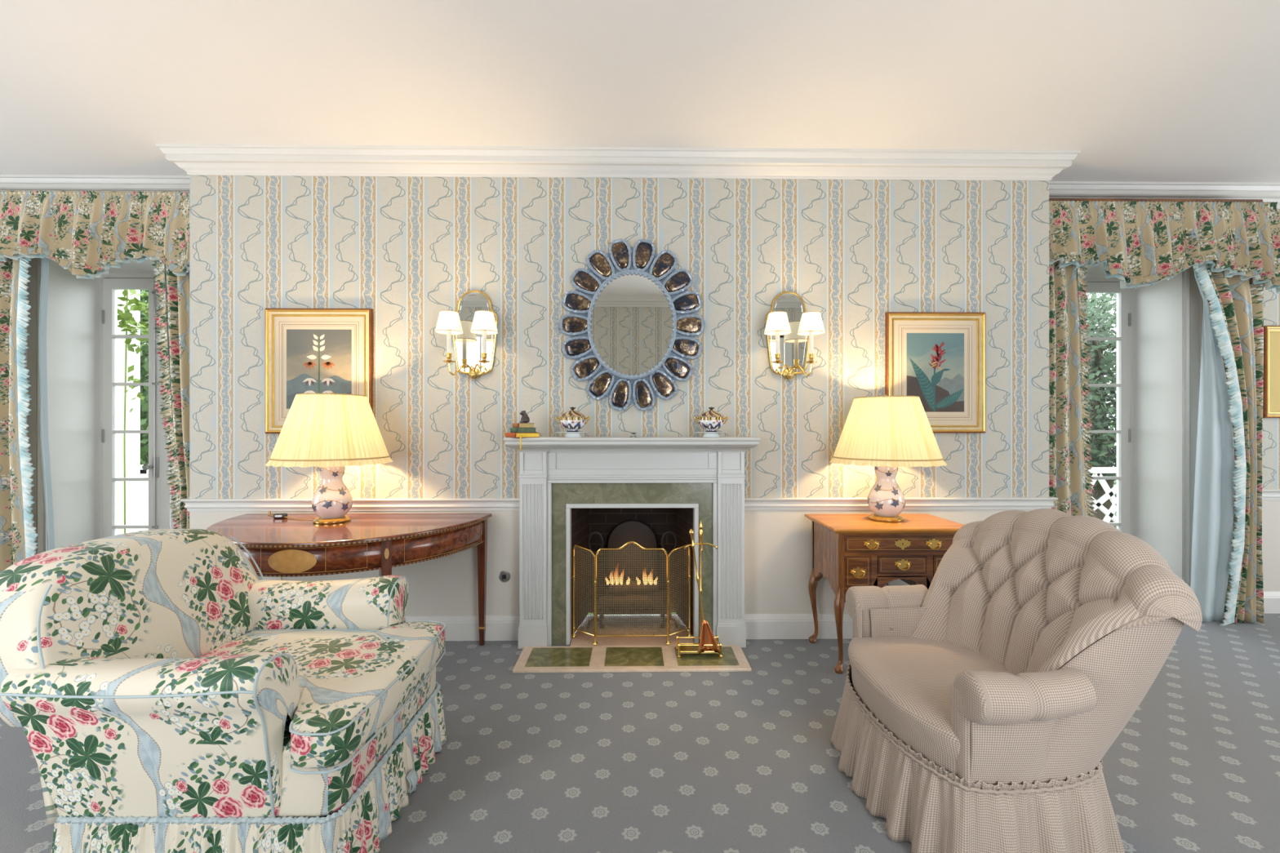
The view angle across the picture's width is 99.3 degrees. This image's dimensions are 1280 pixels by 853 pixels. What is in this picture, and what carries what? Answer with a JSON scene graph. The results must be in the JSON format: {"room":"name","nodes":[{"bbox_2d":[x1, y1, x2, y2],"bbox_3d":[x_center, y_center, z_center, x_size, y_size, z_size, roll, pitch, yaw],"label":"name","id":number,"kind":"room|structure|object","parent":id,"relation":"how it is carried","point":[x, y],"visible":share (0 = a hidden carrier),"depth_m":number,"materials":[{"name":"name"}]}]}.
{"room":"living room","nodes":[
{"label":"living room","id":0,"kind":"room"},
{"bbox_2d":[189,175,1048,615],"bbox_3d":[-0.100,-0.177,3.561,5.260,2.955,0.457,0,0,-1],"label":"wall","id":1,"kind":"structure","parent":0,"point":[406,250],"depth_m":3.33,"materials":[{"name":"paper"}]},
{"bbox_2d":[265,308,373,433],"bbox_3d":[-1.941,-0.335,3.289,0.635,0.755,0.030,0,0,-1],"label":"framed print","id":2,"kind":"object","parent":1,"relation":"attached to","point":[308,350],"visible":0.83,"depth_m":3.29,"materials":[{"name":"gold wood"}]},
{"bbox_2d":[180,497,519,511],"bbox_3d":[-1.872,0.476,3.495,2.315,0.076,0.439,0,0,-1],"label":"trim","id":3,"kind":"structure","parent":1,"relation":"attached to","point":[464,504],"depth_m":3.29,"materials":[{"name":"white paint"}]},
{"bbox_2d":[405,615,519,640],"bbox_3d":[-1.872,1.226,3.501,2.315,0.148,0.427,0,0,-1],"label":"baseboard","id":4,"kind":"structure","parent":1,"relation":"attached to","point":[458,628],"depth_m":3.30,"materials":[{"name":"white paint"}]},
{"bbox_2d":[435,289,497,381],"bbox_3d":[-1.006,-0.552,3.197,0.362,0.556,0.235,0,0,-1],"label":"wall sconce","id":5,"kind":"object","parent":1,"relation":"attached to","point":[473,326],"visible":1,"depth_m":3.30,"materials":[{"name":"fabric"}]},
{"bbox_2d":[446,330,451,352],"bbox_3d":[-1.107,-0.494,3.158,0.025,0.136,0.025,0,0,-1],"label":"candle","id":6,"kind":"object","parent":5,"relation":"on","point":[448,332],"depth_m":3.15,"materials":[{"name":"white wax"}]},
{"bbox_2d":[482,330,486,352],"bbox_3d":[-0.904,-0.494,3.161,0.025,0.136,0.025,0,0,-1],"label":"candle","id":7,"kind":"object","parent":5,"relation":"on","point":[484,332],"depth_m":3.15,"materials":[{"name":"white wax"}]},
{"bbox_2d":[498,570,510,582],"bbox_3d":[-0.827,0.915,3.316,0.072,0.072,0.012,0,0,-1],"label":"socket","id":8,"kind":"object","parent":1,"relation":"attached to","point":[504,575],"visible":1,"depth_m":3.31,"materials":[{"name":"metal"}]},
{"bbox_2d":[559,238,704,411],"bbox_3d":[-0.048,-0.618,3.310,0.887,1.051,0.045,0,0,-1],"label":"oval mirror","id":9,"kind":"object","parent":1,"relation":"attached to","point":[632,325],"visible":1,"depth_m":3.30,"materials":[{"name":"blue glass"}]},
{"bbox_2d":[590,273,673,379],"bbox_3d":[-0.048,-0.618,3.315,0.536,0.660,0.024,0,0,-1],"label":"mirror glass","id":10,"kind":"object","parent":9,"relation":"attached to","point":[632,314],"depth_m":3.30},
{"bbox_2d":[0,143,1279,208],"bbox_3d":[0.276,-1.589,1.714,11.800,0.133,4.060,0,0,-1],"label":"trim","id":11,"kind":"structure","parent":1,"relation":"attached to","point":[196,159],"depth_m":3.28,"materials":[{"name":"white paint"}]},
{"bbox_2d":[764,291,825,381],"bbox_3d":[0.903,-0.552,3.224,0.356,0.556,0.235,0,0,-1],"label":"wall sconce","id":12,"kind":"object","parent":1,"relation":"attached to","point":[790,330],"visible":1,"depth_m":3.33,"materials":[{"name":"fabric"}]},
{"bbox_2d":[775,331,779,353],"bbox_3d":[0.805,-0.494,3.185,0.025,0.136,0.025,0,0,-1],"label":"candle","id":13,"kind":"object","parent":12,"relation":"on","point":[777,333],"depth_m":3.17,"materials":[{"name":"white wax"}]},
{"bbox_2d":[808,331,813,353],"bbox_3d":[1.002,-0.494,3.187,0.025,0.136,0.025,0,0,-1],"label":"candle","id":14,"kind":"object","parent":12,"relation":"on","point":[811,333],"depth_m":3.18,"materials":[{"name":"white wax"}]},
{"bbox_2d":[744,613,852,639],"bbox_3d":[1.703,1.226,3.551,2.175,0.148,0.427,0,0,-1],"label":"baseboard","id":15,"kind":"structure","parent":1,"relation":"attached to","point":[758,626],"depth_m":3.33,"materials":[{"name":"white paint"}]},
{"bbox_2d":[744,496,1057,510],"bbox_3d":[1.703,0.476,3.545,2.175,0.076,0.439,0,0,-1],"label":"trim","id":16,"kind":"structure","parent":1,"relation":"attached to","point":[911,503],"depth_m":3.34,"materials":[{"name":"white paint"}]},
{"bbox_2d":[884,311,985,432],"bbox_3d":[1.815,-0.330,3.342,0.610,0.740,0.030,0,0,-1],"label":"framed print","id":17,"kind":"object","parent":1,"relation":"attached to","point":[939,358],"visible":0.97,"depth_m":3.34,"materials":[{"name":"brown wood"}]},
{"bbox_2d":[0,0,1279,182],"bbox_3d":[0.273,-1.715,1.909,12.200,0.120,4.850,0,0,-1],"label":"ceiling","id":18,"kind":"structure","parent":0,"point":[1146,91],"depth_m":2.55,"materials":[{"name":"paint"}]},
{"bbox_2d":[0,613,1279,852],"bbox_3d":[0.274,1.350,1.859,12.200,0.100,4.750,0,0,-1],"label":"floor","id":19,"kind":"structure","parent":0,"point":[658,762],"depth_m":2.10,"materials":[{"name":"carpet"}]},
{"bbox_2d":[0,528,446,852],"bbox_3d":[-1.330,0.842,1.878,1.103,0.916,0.944,0,0,0],"label":"floral armchair","id":20,"kind":"object","parent":19,"relation":"on","point":[166,695],"visible":1,"depth_m":1.51,"materials":[{"name":"fabric"}]},
{"bbox_2d":[199,622,444,768],"bbox_3d":[-1.165,0.856,1.877,0.754,0.159,0.849,0,0,0],"label":"seat cushion","id":21,"kind":"object","parent":20,"relation":"on","point":[353,676],"depth_m":1.70,"materials":[{"name":"fabric"}]},
{"bbox_2d":[205,513,492,645],"bbox_3d":[-1.625,0.912,2.860,1.472,0.776,0.836,0,0,-1],"label":"console table","id":22,"kind":"object","parent":19,"relation":"on","point":[286,547],"visible":0.69,"depth_m":2.71,"materials":[{"name":"brown wood"}]},
{"bbox_2d":[273,513,287,518],"bbox_3d":[-2.056,0.510,3.111,0.064,0.026,0.038,0,0,-9],"label":"dimmer switch","id":23,"kind":"object","parent":22,"relation":"on","point":[276,515],"visible":0.98,"depth_m":3.10,"materials":[{"name":"black plastic"}]},
{"bbox_2d":[267,511,316,580],"bbox_3d":[-2.028,0.889,3.143,0.509,0.763,0.102,0,0,33],"label":"lamp cord","id":24,"kind":"object","parent":22,"relation":"on","point":[269,511],"visible":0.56,"depth_m":3.08,"materials":[{"name":"gold metal"}]},
{"bbox_2d":[265,391,393,524],"bbox_3d":[-1.698,0.167,3.000,0.610,0.714,0.612,0,0,5],"label":"table lamp","id":25,"kind":"object","parent":22,"relation":"on","point":[331,432],"visible":1,"depth_m":2.84,"materials":[{"name":"beige fabric"}]},
{"bbox_2d":[502,436,760,648],"bbox_3d":[-0.048,0.681,3.406,1.464,1.238,0.694,0,0,-1],"label":"fireplace surround","id":26,"kind":"object","parent":19,"relation":"on","point":[638,490],"visible":0.94,"depth_m":3.23,"materials":[{"name":"paint"}]},
{"bbox_2d":[505,432,540,437],"bbox_3d":[-0.671,0.049,3.109,0.156,0.026,0.125,0,0,-39],"label":"book","id":27,"kind":"object","parent":26,"relation":"on","point":[507,434],"visible":0.99,"depth_m":3.06,"materials":[{"name":"paper"}]},
{"bbox_2d":[520,435,523,450],"bbox_3d":[-0.654,0.090,3.011,0.008,0.082,0.061,0,0,-1],"label":"ribbon","id":28,"kind":"object","parent":27,"relation":"hanging from","point":[521,435],"visible":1,"depth_m":2.98,"materials":[{"name":"yellow fabric"}]},
{"bbox_2d":[510,427,536,432],"bbox_3d":[-0.668,0.021,3.119,0.124,0.028,0.085,0,0,-39],"label":"book","id":29,"kind":"object","parent":27,"relation":"on","point":[512,429],"visible":0.95,"depth_m":3.08,"materials":[{"name":"green paper"}]},
{"bbox_2d":[512,422,534,427],"bbox_3d":[-0.668,-0.006,3.119,0.104,0.026,0.070,0,0,-39],"label":"book","id":30,"kind":"object","parent":29,"relation":"on","point":[514,424],"visible":0.99,"depth_m":3.09,"materials":[{"name":"beige paper"}]},
{"bbox_2d":[519,410,529,422],"bbox_3d":[-0.661,-0.056,3.116,0.059,0.073,0.046,0,0,-29],"label":"dog figurine","id":31,"kind":"object","parent":30,"relation":"on","point":[525,419],"visible":0.99,"depth_m":3.10,"materials":[{"name":"brown metal"}]},
{"bbox_2d":[555,431,589,437],"bbox_3d":[-0.389,0.046,3.145,0.194,0.030,0.140,0,0,-1],"label":"stand","id":32,"kind":"object","parent":26,"relation":"on","point":[567,434],"visible":1,"depth_m":3.11,"materials":[{"name":"white ceramic"}]},
{"bbox_2d":[555,406,590,431],"bbox_3d":[-0.389,-0.040,3.145,0.158,0.148,0.128,0,0,38],"label":"tureen","id":33,"kind":"object","parent":32,"relation":"on","point":[572,420],"visible":0.95,"depth_m":3.11,"materials":[{"name":"ceramic"}]},
{"bbox_2d":[560,416,585,431],"bbox_3d":[-0.389,-0.012,3.145,0.148,0.092,0.111,0,0,-1],"label":"bowl","id":34,"kind":"object","parent":33,"relation":"on","point":[572,424],"depth_m":3.10,"materials":[{"name":"ceramic"}]},
{"bbox_2d":[502,436,760,445],"bbox_3d":[-0.045,0.084,3.196,1.448,0.044,0.274,0,0,-1],"label":"mantel shelf","id":35,"kind":"object","parent":26,"relation":"attached to","point":[542,441],"depth_m":3.07,"materials":[{"name":"paint"}]},
{"bbox_2d":[630,431,636,437],"bbox_3d":[-0.038,0.046,3.120,0.040,0.031,0.040,0,0,-1],"label":"glass ornament","id":36,"kind":"object","parent":26,"relation":"on","point":[633,434],"visible":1,"depth_m":3.11,"materials":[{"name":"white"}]},
{"bbox_2d":[694,431,728,437],"bbox_3d":[0.414,0.046,3.156,0.194,0.030,0.140,0,0,-1],"label":"stand","id":37,"kind":"object","parent":26,"relation":"on","point":[706,434],"visible":1,"depth_m":3.12,"materials":[{"name":"white ceramic"}]},
{"bbox_2d":[693,406,728,431],"bbox_3d":[0.414,-0.040,3.156,0.158,0.148,0.128,0,0,38],"label":"tureen","id":38,"kind":"object","parent":37,"relation":"on","point":[711,420],"visible":0.94,"depth_m":3.12,"materials":[{"name":"ceramic"}]},
{"bbox_2d":[698,416,724,431],"bbox_3d":[0.414,-0.012,3.156,0.148,0.092,0.111,0,0,-1],"label":"bowl","id":39,"kind":"object","parent":38,"relation":"on","point":[711,424],"depth_m":3.11,"materials":[{"name":"ceramic"}]},
{"bbox_2d":[512,602,751,673],"bbox_3d":[-0.046,1.226,3.267,1.264,0.148,0.785,0,0,-1],"label":"hearth","id":40,"kind":"object","parent":19,"relation":"on","point":[611,654],"depth_m":3.03,"materials":[{"name":"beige stone"}]},
{"bbox_2d":[586,531,604,628],"bbox_3d":[-0.285,0.977,3.590,0.117,0.620,0.269,0,0,-1],"label":"andiron","id":41,"kind":"object","parent":40,"relation":"on","point":[593,532],"visible":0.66,"depth_m":3.46,"materials":[{"name":"black metal"}]},
{"bbox_2d":[599,595,663,609],"bbox_3d":[-0.051,1.135,3.508,0.424,0.089,0.088,0,0,-1],"label":"grate","id":42,"kind":"object","parent":40,"relation":"on","point":[615,600],"visible":0.44,"depth_m":3.48,"materials":[{"name":"black metal"}]},
{"bbox_2d":[571,541,692,645],"bbox_3d":[-0.050,0.978,3.247,0.732,0.612,0.143,0,0,-1],"label":"fire screen","id":43,"kind":"object","parent":40,"relation":"on","point":[668,633],"visible":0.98,"depth_m":3.19,"materials":[{"name":"gold metal"}]},
{"bbox_2d":[604,589,666,603],"bbox_3d":[-0.027,1.132,3.614,0.410,0.093,0.092,0,0,-1],"label":"log","id":44,"kind":"object","parent":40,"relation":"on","point":[657,593],"visible":0.25,"depth_m":3.59,"materials":[{"name":"brown wood"}]},
{"bbox_2d":[608,580,659,594],"bbox_3d":[-0.042,1.050,3.560,0.330,0.076,0.073,0,0,-5],"label":"log","id":45,"kind":"object","parent":44,"relation":"on","point":[632,583],"visible":0.49,"depth_m":3.53,"materials":[{"name":"brown wood"}]},
{"bbox_2d":[606,563,657,584],"bbox_3d":[-0.055,0.955,3.530,0.340,0.140,0.018,0,0,-1],"label":"flames","id":46,"kind":"object","parent":45,"relation":"on","point":[615,572],"visible":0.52,"depth_m":3.52,"materials":[{"name":"orange"}]},
{"bbox_2d":[661,531,677,628],"bbox_3d":[0.185,0.977,3.596,0.117,0.620,0.269,0,0,-1],"label":"andiron","id":47,"kind":"object","parent":40,"relation":"on","point":[666,532],"visible":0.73,"depth_m":3.47,"materials":[{"name":"black metal"}]},
{"bbox_2d":[675,520,722,657],"bbox_3d":[0.332,0.905,3.080,0.256,0.752,0.136,0,0,-1],"label":"stand","id":48,"kind":"object","parent":40,"relation":"on","point":[683,648],"visible":0.91,"depth_m":3.07,"materials":[{"name":"gold metal"}]},
{"bbox_2d":[677,645,719,653],"bbox_3d":[0.332,1.260,3.080,0.230,0.008,0.110,0,0,-1],"label":"tray","id":49,"kind":"object","parent":48,"relation":"on","point":[683,649],"depth_m":3.03,"materials":[{"name":"gold metal"}]},
{"bbox_2d":[688,528,721,653],"bbox_3d":[0.357,0.912,3.011,0.185,0.676,0.066,0,0,19],"label":"shovel","id":50,"kind":"object","parent":48,"relation":"in","point":[707,637],"visible":1,"depth_m":3.03,"materials":[{"name":"gold metal"}]},
{"bbox_2d":[804,513,964,674],"bbox_3d":[1.382,0.916,3.074,0.758,0.770,0.487,0,0,-1],"label":"lowboy","id":51,"kind":"object","parent":19,"relation":"on","point":[850,550],"visible":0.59,"depth_m":2.87,"materials":[{"name":"brown wood"}]},
{"bbox_2d":[829,394,946,522],"bbox_3d":[1.405,0.173,3.104,0.612,0.714,0.610,0,0,3],"label":"table lamp","id":52,"kind":"object","parent":51,"relation":"on","point":[886,433],"visible":1,"depth_m":2.94,"materials":[{"name":"beige fabric"}]},
{"bbox_2d":[831,508,1202,852],"bbox_3d":[1.192,0.806,1.967,0.881,0.989,0.989,0,0,-1],"label":"armchair","id":53,"kind":"object","parent":19,"relation":"on","point":[981,708],"visible":1,"depth_m":1.65,"materials":[{"name":"beige fabric"}]},
{"bbox_2d":[1208,208,1279,591],"bbox_3d":[0.244,-0.177,3.999,11.800,2.955,0.510,0,0,-1],"label":"wall","id":54,"kind":"structure","parent":0,"point":[1271,426],"depth_m":3.80,"materials":[{"name":"paint"}]},
{"bbox_2d":[0,190,189,573],"bbox_3d":[-3.601,-0.096,3.520,1.737,2.798,0.340,0,0,-1],"label":"curtain","id":55,"kind":"object","parent":54,"relation":"hanging from","point":[87,233],"visible":0.7,"depth_m":3.46,"materials":[{"name":"multicoloured fabric"}]},
{"bbox_2d":[23,257,175,555],"bbox_3d":[-3.602,0.000,3.669,1.150,2.600,0.042,0,0,-1],"label":"trim","id":56,"kind":"structure","parent":54,"relation":"attached to","point":[32,358],"depth_m":3.67,"materials":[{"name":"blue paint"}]},
{"bbox_2d":[99,272,169,538],"bbox_3d":[-3.618,0.070,4.089,0.880,2.460,0.182,0,0,-1],"label":"window frame","id":57,"kind":"structure","parent":54,"relation":"in","point":[110,282],"depth_m":4.08,"materials":[{"name":"white paint"}]},
{"bbox_2d":[43,258,1183,580],"bbox_3d":[-0.125,0.070,3.931,7.822,2.461,0.395,0,0,-1],"label":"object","id":58,"kind":"structure","parent":54,"relation":"attached to","point":[73,315],"depth_m":3.90,"materials":[{"name":"white paint"}]},
{"bbox_2d":[1084,276,1132,534],"bbox_3d":[3.362,0.070,4.186,0.880,2.460,0.182,0,0,-1],"label":"window frame","id":59,"kind":"structure","parent":54,"relation":"in","point":[1095,284],"depth_m":4.18,"materials":[{"name":"white paint"}]},
{"bbox_2d":[1048,198,1279,625],"bbox_3d":[3.355,-0.086,3.617,1.660,2.798,0.340,0,0,-1],"label":"curtain","id":60,"kind":"object","parent":54,"relation":"hanging from","point":[1232,246],"visible":0.86,"depth_m":3.57,"materials":[{"name":"multicoloured fabric"}]},
{"bbox_2d":[1183,266,1203,586],"bbox_3d":[3.358,0.000,3.766,1.150,2.600,0.042,0,0,-1],"label":"trim","id":61,"kind":"structure","parent":54,"relation":"attached to","point":[1193,300],"depth_m":3.78,"materials":[{"name":"white paint"}]},
{"bbox_2d":[1262,488,1279,500],"bbox_3d":[5.037,0.476,3.795,2.220,0.076,0.032,0,0,-1],"label":"trim","id":62,"kind":"structure","parent":54,"relation":"attached to","point":[1267,494],"depth_m":3.79,"materials":[{"name":"white paint"}]},
{"bbox_2d":[1262,325,1279,417],"bbox_3d":[4.647,-0.380,3.789,0.620,0.640,0.028,0,0,-1],"label":"framed print","id":63,"kind":"object","parent":54,"relation":"attached to","point":[1271,380],"visible":0.94,"depth_m":3.79,"materials":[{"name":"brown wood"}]},
{"bbox_2d":[1263,591,1279,613],"bbox_3d":[5.037,1.226,3.801,2.220,0.148,0.020,0,0,-1],"label":"baseboard","id":64,"kind":"structure","parent":54,"relation":"attached to","point":[1272,598],"depth_m":3.78,"materials":[{"name":"white paint"}]},
{"label":"outside","id":65,"kind":"structure","parent":0,"visible":0},
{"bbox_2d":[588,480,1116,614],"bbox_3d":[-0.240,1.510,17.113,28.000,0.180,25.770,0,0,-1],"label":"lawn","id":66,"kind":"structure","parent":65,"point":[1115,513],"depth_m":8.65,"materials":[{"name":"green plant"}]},
{"bbox_2d":[140,289,148,465],"bbox_3d":[-6.982,-0.503,7.484,3.153,3.862,3.077,0,0,-1],"label":"tree","id":67,"kind":"object","parent":66,"relation":"on","point":[144,348],"visible":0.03,"depth_m":7.05,"materials":[{"name":"green plant"}]},
{"bbox_2d":[140,289,148,391],"bbox_3d":[-10.345,-1.343,10.885,4.105,5.537,4.146,0,0,-1],"label":"tree","id":68,"kind":"object","parent":66,"relation":"on","point":[143,313],"visible":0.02,"depth_m":10.29,"materials":[{"name":"green plant"}]},
{"bbox_2d":[1086,293,1116,522],"bbox_3d":[6.698,-0.386,7.859,3.320,3.628,3.376,0,0,-1],"label":"tree","id":69,"kind":"object","parent":66,"relation":"on","point":[1103,452],"visible":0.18,"depth_m":7.54,"materials":[{"name":"green plant"}]},
{"bbox_2d":[1086,293,1116,484],"bbox_3d":[9.466,-1.216,11.351,4.399,5.284,4.253,0,0,-1],"label":"tree","id":70,"kind":"object","parent":66,"relation":"on","point":[1087,297],"visible":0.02,"depth_m":11.15,"materials":[{"name":"green plant"}]},
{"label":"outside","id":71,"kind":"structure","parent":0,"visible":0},
{"bbox_3d":[-0.072,1.375,5.164,12.000,0.090,1.870,0,0,-1],"label":"terrace","id":72,"kind":"object","parent":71,"visible":0},
{"bbox_2d":[117,289,140,534],"bbox_3d":[-4.629,-0.270,4.886,0.190,3.200,0.190,0,0,-1],"label":"window view","id":73,"kind":"object","parent":72,"relation":"on","point":[132,419],"visible":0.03,"depth_m":4.85,"materials":[{"name":"white paint"}]},
{"bbox_2d":[117,289,148,533],"bbox_3d":[-4.393,0.015,4.772,0.310,2.630,0.280,0,0,-1],"label":"climbing vine","id":74,"kind":"object","parent":73,"relation":"attached to","point":[126,317],"visible":0.73,"depth_m":4.75,"materials":[{"name":"green plant"}]},
{"bbox_2d":[140,464,148,530],"bbox_3d":[-5.282,0.870,5.827,4.100,0.920,0.100,0,0,-1],"label":"terrace railing","id":75,"kind":"object","parent":72,"relation":"on","point":[144,473],"visible":0.02,"depth_m":5.78,"materials":[{"name":"white paint"}]},
{"bbox_2d":[1088,466,1116,522],"bbox_3d":[5.017,0.870,5.971,4.300,0.920,0.100,0,0,-1],"label":"terrace railing","id":76,"kind":"object","parent":72,"relation":"on","point":[1096,471],"visible":0.02,"depth_m":5.95,"materials":[{"name":"white paint"}]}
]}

